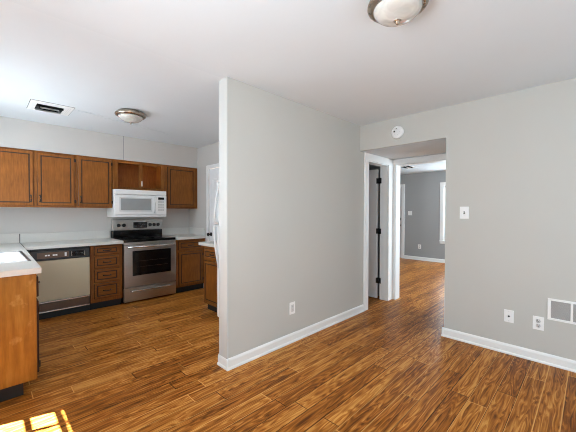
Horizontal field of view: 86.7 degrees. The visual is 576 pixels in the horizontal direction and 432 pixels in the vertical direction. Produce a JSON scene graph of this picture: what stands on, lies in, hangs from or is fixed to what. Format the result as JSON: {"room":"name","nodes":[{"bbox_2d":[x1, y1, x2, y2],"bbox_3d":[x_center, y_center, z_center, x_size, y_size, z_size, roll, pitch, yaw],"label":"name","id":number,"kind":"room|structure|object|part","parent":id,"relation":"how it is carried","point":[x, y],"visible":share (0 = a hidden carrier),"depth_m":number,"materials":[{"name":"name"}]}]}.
{"room":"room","nodes":[
{"label":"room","id":0,"kind":"room"},
{"bbox_2d":[0,207,188,233],"bbox_3d":[-2.896,0.031,4.632,0.120,2.440,3.153,1,1,45],"label":"wall","id":1,"kind":"structure","parent":0,"point":[13,220],"depth_m":4.29,"materials":[{"name":"paint"}]},
{"bbox_2d":[0,233,18,243],"bbox_3d":[-3.718,0.310,3.710,0.022,0.162,0.676,1,1,45],"label":"backsplash","id":2,"kind":"structure","parent":1,"relation":"attached to","point":[4,238],"depth_m":3.87,"materials":[{"name":"white laminate"}]},
{"bbox_2d":[0,147,76,207],"bbox_3d":[-3.396,-0.465,3.778,0.361,0.711,1.243,1,1,45],"label":"upper cabinet","id":3,"kind":"object","parent":1,"relation":"attached to","point":[28,178],"visible":1,"depth_m":3.83,"materials":[{"name":"brown wood"}]},
{"bbox_3d":[-3.314,-0.466,3.658,0.018,0.673,0.401,1,1,45],"label":"door","id":4,"kind":"part","parent":3,"relation":"part of","materials":[{"name":"brown wood"}]},
{"bbox_3d":[-3.011,-0.467,3.962,0.018,0.668,0.387,1,1,45],"label":"door","id":5,"kind":"part","parent":3,"relation":"part of","materials":[{"name":"brown wood"}]},
{"bbox_2d":[20,230,110,242],"bbox_3d":[-3.105,0.304,4.325,0.022,0.158,1.045,1,1,45],"label":"backsplash","id":6,"kind":"structure","parent":1,"relation":"attached to","point":[80,235],"depth_m":4.27,"materials":[{"name":"white laminate"}]},
{"bbox_2d":[76,155,112,207],"bbox_3d":[-2.802,-0.473,4.373,0.361,0.711,0.434,1,1,45],"label":"upper cabinet","id":7,"kind":"object","parent":1,"relation":"attached to","point":[93,174],"visible":0.99,"depth_m":4.25,"materials":[{"name":"brown wood"}]},
{"bbox_2d":[112,159,163,190],"bbox_3d":[-2.390,-0.618,4.804,0.334,0.433,0.758,1,1,45],"label":"upper cabinet","id":8,"kind":"object","parent":1,"relation":"attached to","point":[130,175],"visible":0.85,"depth_m":4.87,"materials":[{"name":"brown wood"}]},
{"bbox_2d":[107,189,165,216],"bbox_3d":[-2.347,-0.191,4.768,0.453,0.408,0.754,1,1,45],"label":"microwave","id":9,"kind":"object","parent":8,"relation":"attached to","point":[126,203],"visible":0.98,"depth_m":4.60,"materials":[{"name":"white plastic"}]},
{"bbox_3d":[-2.297,-0.169,4.598,0.048,0.292,0.581,1,1,45],"label":"door","id":10,"kind":"part","parent":9,"relation":"part of","materials":[{"name":"white plastic"}]},
{"bbox_2d":[107,214,165,216],"bbox_3d":[-2.366,-0.006,4.789,0.400,0.036,0.754,1,1,45],"label":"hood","id":11,"kind":"object","parent":9,"relation":"attached to","point":[108,215],"depth_m":4.60,"materials":[{"name":"white metal"}]},
{"bbox_3d":[-2.031,-0.172,4.865,0.048,0.292,0.168,1,1,45],"label":"control panel","id":12,"kind":"part","parent":9,"relation":"part of","materials":[{"name":"white plastic"}]},
{"bbox_2d":[164,165,196,208],"bbox_3d":[-1.915,-0.485,5.285,0.332,0.711,0.588,1,1,45],"label":"upper cabinet","id":13,"kind":"object","parent":1,"relation":"attached to","point":[180,183],"visible":0.88,"depth_m":5.16,"materials":[{"name":"brown wood"}]},
{"bbox_2d":[162,227,205,235],"bbox_3d":[-1.796,0.293,5.226,0.604,0.158,0.519,1,1,45],"label":"backsplash","id":14,"kind":"structure","parent":1,"relation":"attached to","point":[185,230],"depth_m":5.39,"materials":[{"name":"white laminate"}]},
{"bbox_2d":[0,116,196,167],"bbox_3d":[-2.781,-1.008,4.420,0.316,0.355,3.033,1,1,45],"label":"soffit","id":15,"kind":"structure","parent":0,"point":[14,133],"depth_m":4.22,"materials":[{"name":"paint"}]},
{"bbox_2d":[189,142,218,287],"bbox_3d":[-0.722,0.041,4.607,2.996,2.450,0.120,1,1,45],"label":"wall","id":16,"kind":"structure","parent":0,"point":[208,154],"depth_m":5.27,"materials":[{"name":"paint"}]},
{"bbox_2d":[206,163,218,240],"bbox_3d":[-1.060,0.204,4.850,0.902,2.095,0.016,1,1,45],"label":"trim","id":17,"kind":"structure","parent":16,"relation":"attached to","point":[208,167],"depth_m":5.13,"materials":[{"name":"white paint"}]},
{"bbox_2d":[207,168,218,240],"bbox_3d":[-1.063,0.230,4.860,0.770,2.020,0.122,1,1,45],"label":"door","id":18,"kind":"structure","parent":16,"relation":"in","point":[213,173],"depth_m":5.06,"materials":[{"name":"white paint"}]},
{"bbox_2d":[0,257,575,431],"bbox_3d":[1.577,1.308,4.192,7.150,0.080,9.060,1,1,45],"label":"floor","id":19,"kind":"structure","parent":0,"point":[146,365],"depth_m":2.43,"materials":[{"name":"laminate"}]},
{"bbox_2d":[0,274,40,401],"bbox_3d":[-2.677,0.847,2.669,1.802,0.869,0.660,1,1,45],"label":"base cabinet","id":20,"kind":"object","parent":19,"relation":"on","point":[20,363],"visible":0.78,"depth_m":2.16,"materials":[{"name":"brown wood"}]},
{"bbox_2d":[0,233,41,277],"bbox_3d":[-2.872,0.325,2.870,2.407,0.162,0.681,1,1,45],"label":"countertop","id":21,"kind":"structure","parent":20,"relation":"on","point":[8,242],"depth_m":2.41,"materials":[{"name":"white laminate"}]},
{"bbox_2d":[0,251,30,262],"bbox_3d":[-2.607,0.452,2.647,0.826,0.176,0.506,1,1,45],"label":"sink","id":22,"kind":"object","parent":21,"relation":"in","point":[14,256],"visible":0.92,"depth_m":2.75,"materials":[{"name":"white ceramic"}]},
{"bbox_2d":[0,252,19,256],"bbox_3d":[-2.745,0.455,2.786,0.382,0.178,0.454,1,1,45],"label":"basin","id":23,"kind":"object","parent":22,"relation":"in","point":[2,254],"depth_m":3.01,"materials":[{"name":"white ceramic"}]},
{"bbox_2d":[0,256,23,261],"bbox_3d":[-2.466,0.460,2.507,0.372,0.178,0.454,1,1,45],"label":"basin","id":24,"kind":"object","parent":22,"relation":"in","point":[9,258],"depth_m":2.73,"materials":[{"name":"white ceramic"}]},
{"bbox_3d":[-2.007,0.522,2.408,0.410,0.150,0.018,1,1,45],"label":"drawer","id":25,"kind":"part","parent":20,"relation":"part of","materials":[{"name":"brown wood"}]},
{"bbox_3d":[-2.008,0.895,2.414,0.410,0.535,0.018,1,1,45],"label":"door","id":26,"kind":"part","parent":20,"relation":"part of","materials":[{"name":"brown wood"}]},
{"bbox_2d":[27,246,89,319],"bbox_3d":[-3.016,0.826,3.998,0.619,0.868,0.604,1,1,45],"label":"dishwasher","id":27,"kind":"object","parent":19,"relation":"on","point":[64,285],"visible":0.88,"depth_m":3.82,"materials":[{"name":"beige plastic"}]},
{"bbox_3d":[-2.826,0.475,3.804,0.034,0.123,0.600,1,1,45],"label":"control panel","id":28,"kind":"part","parent":27,"relation":"part of","materials":[{"name":"black plastic"}]},
{"bbox_3d":[-2.829,0.790,3.811,0.026,0.497,0.598,1,1,45],"label":"door panel","id":29,"kind":"part","parent":27,"relation":"part of","materials":[{"name":"beige metal"}]},
{"bbox_3d":[-2.838,1.109,3.824,0.020,0.129,0.598,1,1,45],"label":"kick trim","id":30,"kind":"part","parent":27,"relation":"part of","materials":[{"name":"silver metal"}]},
{"bbox_3d":[-2.840,1.108,3.826,0.014,0.100,0.598,1,1,45],"label":"kick panel","id":31,"kind":"part","parent":27,"relation":"part of","materials":[{"name":"metal"}]},
{"bbox_2d":[19,230,123,249],"bbox_3d":[-2.892,0.308,4.105,0.634,0.158,1.058,1,1,45],"label":"countertop","id":32,"kind":"structure","parent":27,"relation":"on","point":[29,241],"depth_m":4.13,"materials":[{"name":"white laminate"}]},
{"bbox_3d":[-2.695,0.475,3.910,0.004,0.070,0.155,1,1,45],"label":"dial plate","id":33,"kind":"part","parent":27,"relation":"part of","materials":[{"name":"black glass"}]},
{"bbox_2d":[89,244,121,309],"bbox_3d":[-2.661,0.822,4.353,0.620,0.868,0.388,1,1,45],"label":"base cabinet","id":34,"kind":"object","parent":19,"relation":"on","point":[105,260],"visible":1,"depth_m":4.15,"materials":[{"name":"brown wood"}]},
{"bbox_3d":[-2.470,1.008,4.165,0.018,0.202,0.300,1,1,45],"label":"drawer","id":35,"kind":"part","parent":34,"relation":"part of","materials":[{"name":"brown wood"}]},
{"bbox_3d":[-2.469,0.803,4.161,0.018,0.168,0.300,1,1,45],"label":"drawer","id":36,"kind":"part","parent":34,"relation":"part of","materials":[{"name":"brown wood"}]},
{"bbox_3d":[-2.469,0.622,4.159,0.018,0.155,0.300,1,1,45],"label":"drawer","id":37,"kind":"part","parent":34,"relation":"part of","materials":[{"name":"brown wood"}]},
{"bbox_3d":[-2.469,0.464,4.156,0.018,0.120,0.300,1,1,45],"label":"drawer","id":38,"kind":"part","parent":34,"relation":"part of","materials":[{"name":"brown wood"}]},
{"bbox_2d":[111,219,175,303],"bbox_3d":[-2.232,0.653,4.750,0.657,1.195,0.764,1,1,45],"label":"oven range","id":39,"kind":"object","parent":19,"relation":"on","point":[148,256],"visible":0.99,"depth_m":4.61,"materials":[{"name":"silver metal"}]},
{"bbox_3d":[-2.432,0.138,4.943,0.087,0.173,0.764,1,1,45],"label":"control panel","id":40,"kind":"part","parent":39,"relation":"part of","materials":[{"name":"silver metal"}]},
{"bbox_2d":[113,235,174,242],"bbox_3d":[-2.233,0.354,4.747,0.512,0.037,0.764,1,1,45],"label":"cooktop","id":41,"kind":"object","parent":39,"relation":"in","point":[126,238],"depth_m":4.68,"materials":[{"name":"black glass"}]},
{"bbox_3d":[-2.057,1.127,4.582,0.052,0.198,0.756,1,1,45],"label":"storage drawer","id":42,"kind":"part","parent":39,"relation":"part of","materials":[{"name":"silver metal"}]},
{"bbox_3d":[-2.056,0.719,4.575,0.052,0.606,0.756,1,1,45],"label":"oven door","id":43,"kind":"part","parent":39,"relation":"part of","materials":[{"name":"silver metal"}]},
{"bbox_3d":[-2.059,0.394,4.574,0.040,0.035,0.756,1,1,45],"label":"control trim","id":44,"kind":"part","parent":39,"relation":"part of","materials":[{"name":"silver metal"}]},
{"bbox_3d":[-2.023,1.074,4.548,0.050,0.020,0.600,1,1,45],"label":"handle","id":45,"kind":"part","parent":39,"relation":"part of","materials":[{"name":"silver metal"}]},
{"bbox_3d":[-2.019,0.442,4.535,0.057,0.025,0.690,1,1,45],"label":"handle","id":46,"kind":"part","parent":39,"relation":"part of","materials":[{"name":"silver metal"}]},
{"bbox_2d":[175,238,204,292],"bbox_3d":[-1.790,0.810,5.227,0.620,0.868,0.518,1,1,45],"label":"base cabinet","id":47,"kind":"object","parent":19,"relation":"on","point":[189,254],"visible":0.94,"depth_m":5.02,"materials":[{"name":"brown wood"}]},
{"bbox_2d":[162,227,205,239],"bbox_3d":[-1.785,0.293,5.216,0.634,0.158,0.519,1,1,45],"label":"countertop","id":48,"kind":"structure","parent":47,"relation":"on","point":[183,233],"depth_m":5.32,"materials":[{"name":"white laminate"}]},
{"bbox_3d":[-1.603,0.475,5.025,0.018,0.145,0.415,1,1,45],"label":"drawer","id":49,"kind":"part","parent":47,"relation":"part of","materials":[{"name":"brown wood"}]},
{"bbox_3d":[-1.604,0.853,5.031,0.018,0.540,0.415,1,1,45],"label":"door","id":50,"kind":"part","parent":47,"relation":"part of","materials":[{"name":"brown wood"}]},
{"bbox_2d":[204,246,216,312],"bbox_3d":[-0.772,0.830,4.125,0.474,0.868,0.638,1,1,45],"label":"base cabinet","id":51,"kind":"object","parent":19,"relation":"on","point":[210,263],"visible":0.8,"depth_m":3.96,"materials":[{"name":"brown wood"}]},
{"bbox_2d":[199,241,216,246],"bbox_3d":[-0.790,0.312,4.142,0.542,0.158,0.636,1,1,45],"label":"countertop","id":52,"kind":"structure","parent":51,"relation":"on","point":[207,243],"depth_m":4.01,"materials":[{"name":"white laminate"}]},
{"bbox_3d":[-0.969,0.499,3.922,0.410,0.135,0.018,1,1,45],"label":"drawer","id":53,"kind":"part","parent":51,"relation":"part of","materials":[{"name":"brown wood"}]},
{"bbox_3d":[-0.970,0.866,3.927,0.410,0.550,0.018,1,1,45],"label":"door","id":54,"kind":"part","parent":51,"relation":"part of","materials":[{"name":"brown wood"}]},
{"bbox_2d":[213,180,218,316],"bbox_3d":[-0.326,0.416,3.569,0.896,1.715,0.768,1,1,45],"label":"refrigerator","id":55,"kind":"object","parent":19,"relation":"on","point":[216,203],"visible":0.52,"depth_m":3.61,"materials":[{"name":"white metal"}]},
{"bbox_3d":[-0.844,0.373,3.606,0.031,0.536,0.090,1,1,45],"label":"handle","id":56,"kind":"part","parent":55,"relation":"part of","materials":[{"name":"white plastic"}]},
{"bbox_3d":[-0.843,-0.153,3.598,0.031,0.501,0.089,1,1,45],"label":"handle","id":57,"kind":"part","parent":55,"relation":"part of","materials":[{"name":"white plastic"}]},
{"bbox_3d":[-0.520,0.663,3.380,0.896,1.115,0.065,1,1,45],"label":"door","id":58,"kind":"part","parent":55,"relation":"part of","materials":[{"name":"white ceramic"}]},
{"bbox_3d":[-0.518,-0.165,3.367,0.896,0.518,0.065,1,1,45],"label":"freezer door","id":59,"kind":"part","parent":55,"relation":"part of","materials":[{"name":"white ceramic"}]},
{"bbox_2d":[0,0,575,147],"bbox_3d":[-0.185,-1.198,2.379,7.150,0.100,4.052,1,1,45],"label":"ceiling","id":60,"kind":"structure","parent":0,"point":[329,57],"depth_m":2.20,"materials":[{"name":"paint"}]},
{"bbox_2d":[27,99,74,115],"bbox_3d":[-2.559,-1.154,3.291,0.382,0.028,0.372,1,1,45],"label":"ceiling vent","id":61,"kind":"object","parent":60,"relation":"in","point":[33,104],"visible":1,"depth_m":3.25,"materials":[{"name":"white metal"}]},
{"bbox_2d":[74,109,171,134],"bbox_3d":[-2.024,-1.174,3.866,0.012,0.004,1.302,1,1,31],"label":"trim","id":62,"kind":"structure","parent":60,"relation":"attached to","point":[74,109],"depth_m":3.78,"materials":[{"name":"paint"}]},
{"bbox_2d":[115,108,145,123],"bbox_3d":[-1.768,-1.098,3.427,0.316,0.140,0.316,1,1,45],"label":"ceiling light","id":63,"kind":"object","parent":60,"relation":"attached to","point":[127,115],"visible":1,"depth_m":3.34,"materials":[{"name":"silver metal"}]},
{"bbox_3d":[-1.768,-1.084,3.428,0.253,0.068,0.253,1,1,45],"label":"lamp shade","id":64,"kind":"part","parent":63,"relation":"part of","materials":[{"name":"white glass"}]},
{"bbox_2d":[367,0,428,26],"bbox_3d":[0.570,-1.064,1.589,0.304,0.140,0.304,1,1,45],"label":"ceiling light","id":65,"kind":"object","parent":60,"relation":"attached to","point":[388,13],"visible":1,"depth_m":1.55,"materials":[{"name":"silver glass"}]},
{"bbox_2d":[228,77,387,357],"bbox_3d":[0.543,0.059,3.671,0.117,2.450,3.073,1,1,45],"label":"wall partition","id":66,"kind":"structure","parent":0,"point":[296,170],"depth_m":3.04,"materials":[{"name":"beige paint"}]},
{"bbox_2d":[219,77,227,358],"bbox_3d":[-0.545,0.023,2.578,0.125,2.350,0.012,1,1,45],"label":"trim","id":67,"kind":"structure","parent":66,"relation":"attached to","point":[223,83],"depth_m":2.57,"materials":[{"name":"paint"}]},
{"bbox_2d":[217,304,363,370],"bbox_3d":[0.201,1.232,3.347,0.159,0.092,2.152,1,1,45],"label":"baseboard","id":68,"kind":"structure","parent":66,"relation":"attached to","point":[228,364],"depth_m":2.99,"materials":[{"name":"white paint"}]},
{"bbox_2d":[289,301,294,314],"bbox_3d":[0.045,0.935,3.098,0.009,0.122,0.080,1,1,45],"label":"outlet","id":69,"kind":"object","parent":66,"relation":"attached to","point":[292,304],"visible":1,"depth_m":3.09,"materials":[{"name":"grey plastic"}]},
{"bbox_2d":[368,169,381,297],"bbox_3d":[1.222,0.268,4.824,0.582,1.955,0.114,1,1,45],"label":"door","id":70,"kind":"structure","parent":66,"relation":"in","point":[373,279],"depth_m":4.67,"materials":[{"name":"white paint"}]},
{"bbox_2d":[363,152,392,310],"bbox_3d":[1.260,0.209,4.377,0.141,2.110,0.821,1,1,45],"label":"trim","id":71,"kind":"structure","parent":66,"relation":"attached to","point":[386,165],"depth_m":4.53,"materials":[{"name":"white paint"}]},
{"bbox_2d":[369,164,379,295],"bbox_3d":[0.611,0.023,5.689,2.636,2.440,0.120,1,1,45],"label":"wall","id":72,"kind":"structure","parent":0,"point":[371,167],"depth_m":4.79,"materials":[{"name":"grey paint"}]},
{"bbox_2d":[361,138,445,159],"bbox_3d":[1.679,-1.056,3.978,1.304,0.426,1.015,1,1,45],"label":"ceiling","id":73,"kind":"structure","parent":0,"point":[438,146],"depth_m":3.92,"materials":[{"name":"paint"}]},
{"bbox_2d":[400,171,445,258],"bbox_3d":[4.448,0.007,7.582,5.600,2.450,0.120,1,1,45],"label":"wall","id":74,"kind":"structure","parent":0,"point":[422,190],"depth_m":8.26,"materials":[{"name":"grey paint"}]},
{"bbox_2d":[400,187,401,256],"bbox_3d":[2.954,0.181,8.983,0.790,2.005,0.131,1,1,45],"label":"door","id":75,"kind":"structure","parent":74,"relation":"in","point":[400,187],"depth_m":8.73,"materials":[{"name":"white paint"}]},
{"bbox_2d":[400,184,404,257],"bbox_3d":[2.951,0.147,8.980,0.980,2.100,0.016,1,1,45],"label":"trim","id":76,"kind":"structure","parent":74,"relation":"attached to","point":[401,185],"depth_m":8.65,"materials":[{"name":"white paint"}]},
{"bbox_2d":[404,255,444,262],"bbox_3d":[4.795,1.184,7.151,4.230,0.092,0.022,1,1,45],"label":"baseboard","id":77,"kind":"structure","parent":74,"relation":"attached to","point":[405,256],"depth_m":8.24,"materials":[{"name":"white paint"}]},
{"bbox_2d":[439,182,445,243],"bbox_3d":[4.475,-0.069,7.515,1.350,1.595,0.145,1,1,45],"label":"window","id":78,"kind":"structure","parent":74,"relation":"in","point":[442,184],"depth_m":7.92,"materials":[{"name":"white paint"}]},
{"bbox_2d":[400,161,445,173],"bbox_3d":[3.032,-1.224,6.139,5.600,0.150,4.200,1,1,45],"label":"ceiling","id":79,"kind":"structure","parent":0,"point":[437,166],"depth_m":7.50,"materials":[{"name":"paint"}]},
{"bbox_2d":[400,165,416,168],"bbox_3d":[2.818,-1.152,7.229,0.312,0.028,0.432,1,1,45],"label":"ceiling vent","id":80,"kind":"object","parent":79,"relation":"in","point":[407,166],"visible":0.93,"depth_m":7.17,"materials":[{"name":"white metal"}]},
{"bbox_2d":[360,78,575,360],"bbox_3d":[2.343,0.074,2.655,3.867,2.440,0.117,1,1,45],"label":"wall","id":81,"kind":"structure","parent":0,"point":[511,156],"depth_m":2.85,"materials":[{"name":"beige paint"}]},
{"bbox_2d":[391,126,403,138],"bbox_3d":[1.285,-0.985,3.587,0.148,0.148,0.036,1,1,45],"label":"smoke detector","id":82,"kind":"object","parent":81,"relation":"attached to","point":[397,132],"visible":1,"depth_m":3.57,"materials":[{"name":"white plastic"}]},
{"bbox_2d":[460,207,468,218],"bbox_3d":[1.794,-0.034,3.107,0.082,0.124,0.016,1,1,45],"label":"light switch","id":83,"kind":"object","parent":81,"relation":"attached to","point":[464,211],"visible":1,"depth_m":3.11,"materials":[{"name":"grey plastic"}]},
{"bbox_2d":[441,327,575,372],"bbox_3d":[2.651,1.253,2.347,2.725,0.092,0.139,1,1,45],"label":"baseboard","id":84,"kind":"structure","parent":81,"relation":"attached to","point":[540,357],"depth_m":2.82,"materials":[{"name":"white paint"}]},
{"bbox_2d":[504,309,513,322],"bbox_3d":[2.063,0.937,2.850,0.074,0.116,0.017,1,1,45],"label":"cable plate","id":85,"kind":"object","parent":81,"relation":"attached to","point":[508,314],"visible":1,"depth_m":2.85,"materials":[{"name":"grey plastic"}]},
{"bbox_2d":[533,316,543,330],"bbox_3d":[2.218,0.950,2.702,0.078,0.118,0.009,1,1,45],"label":"outlet","id":86,"kind":"object","parent":81,"relation":"attached to","point":[538,322],"visible":1,"depth_m":2.70,"materials":[{"name":"grey plastic"}]},
{"bbox_2d":[547,298,575,324],"bbox_3d":[2.371,0.809,2.547,0.310,0.186,0.010,1,1,45],"label":"air vent","id":87,"kind":"object","parent":81,"relation":"in","point":[564,311],"visible":1,"depth_m":2.59,"materials":[{"name":"white metal"}]},
{"bbox_3d":[2.323,0.808,2.599,0.125,0.150,0.003,1,1,45],"label":"louvre panel","id":88,"kind":"part","parent":87,"relation":"part of","materials":[{"name":"grey metal"}]},
{"bbox_3d":[2.422,0.809,2.499,0.125,0.150,0.003,1,1,45],"label":"louvre panel","id":89,"kind":"part","parent":87,"relation":"part of","materials":[{"name":"grey metal"}]},
{"bbox_3d":[2.038,0.216,4.269,1.161,2.124,0.120,1,1,45],"label":"wall","id":90,"kind":"structure","parent":0,"visible":0},
{"bbox_2d":[392,153,445,299],"bbox_3d":[1.980,0.212,4.310,1.013,2.110,0.144,1,1,45],"label":"trim","id":91,"kind":"structure","parent":90,"relation":"attached to","point":[438,157],"depth_m":4.59,"materials":[{"name":"white paint"}]}
]}

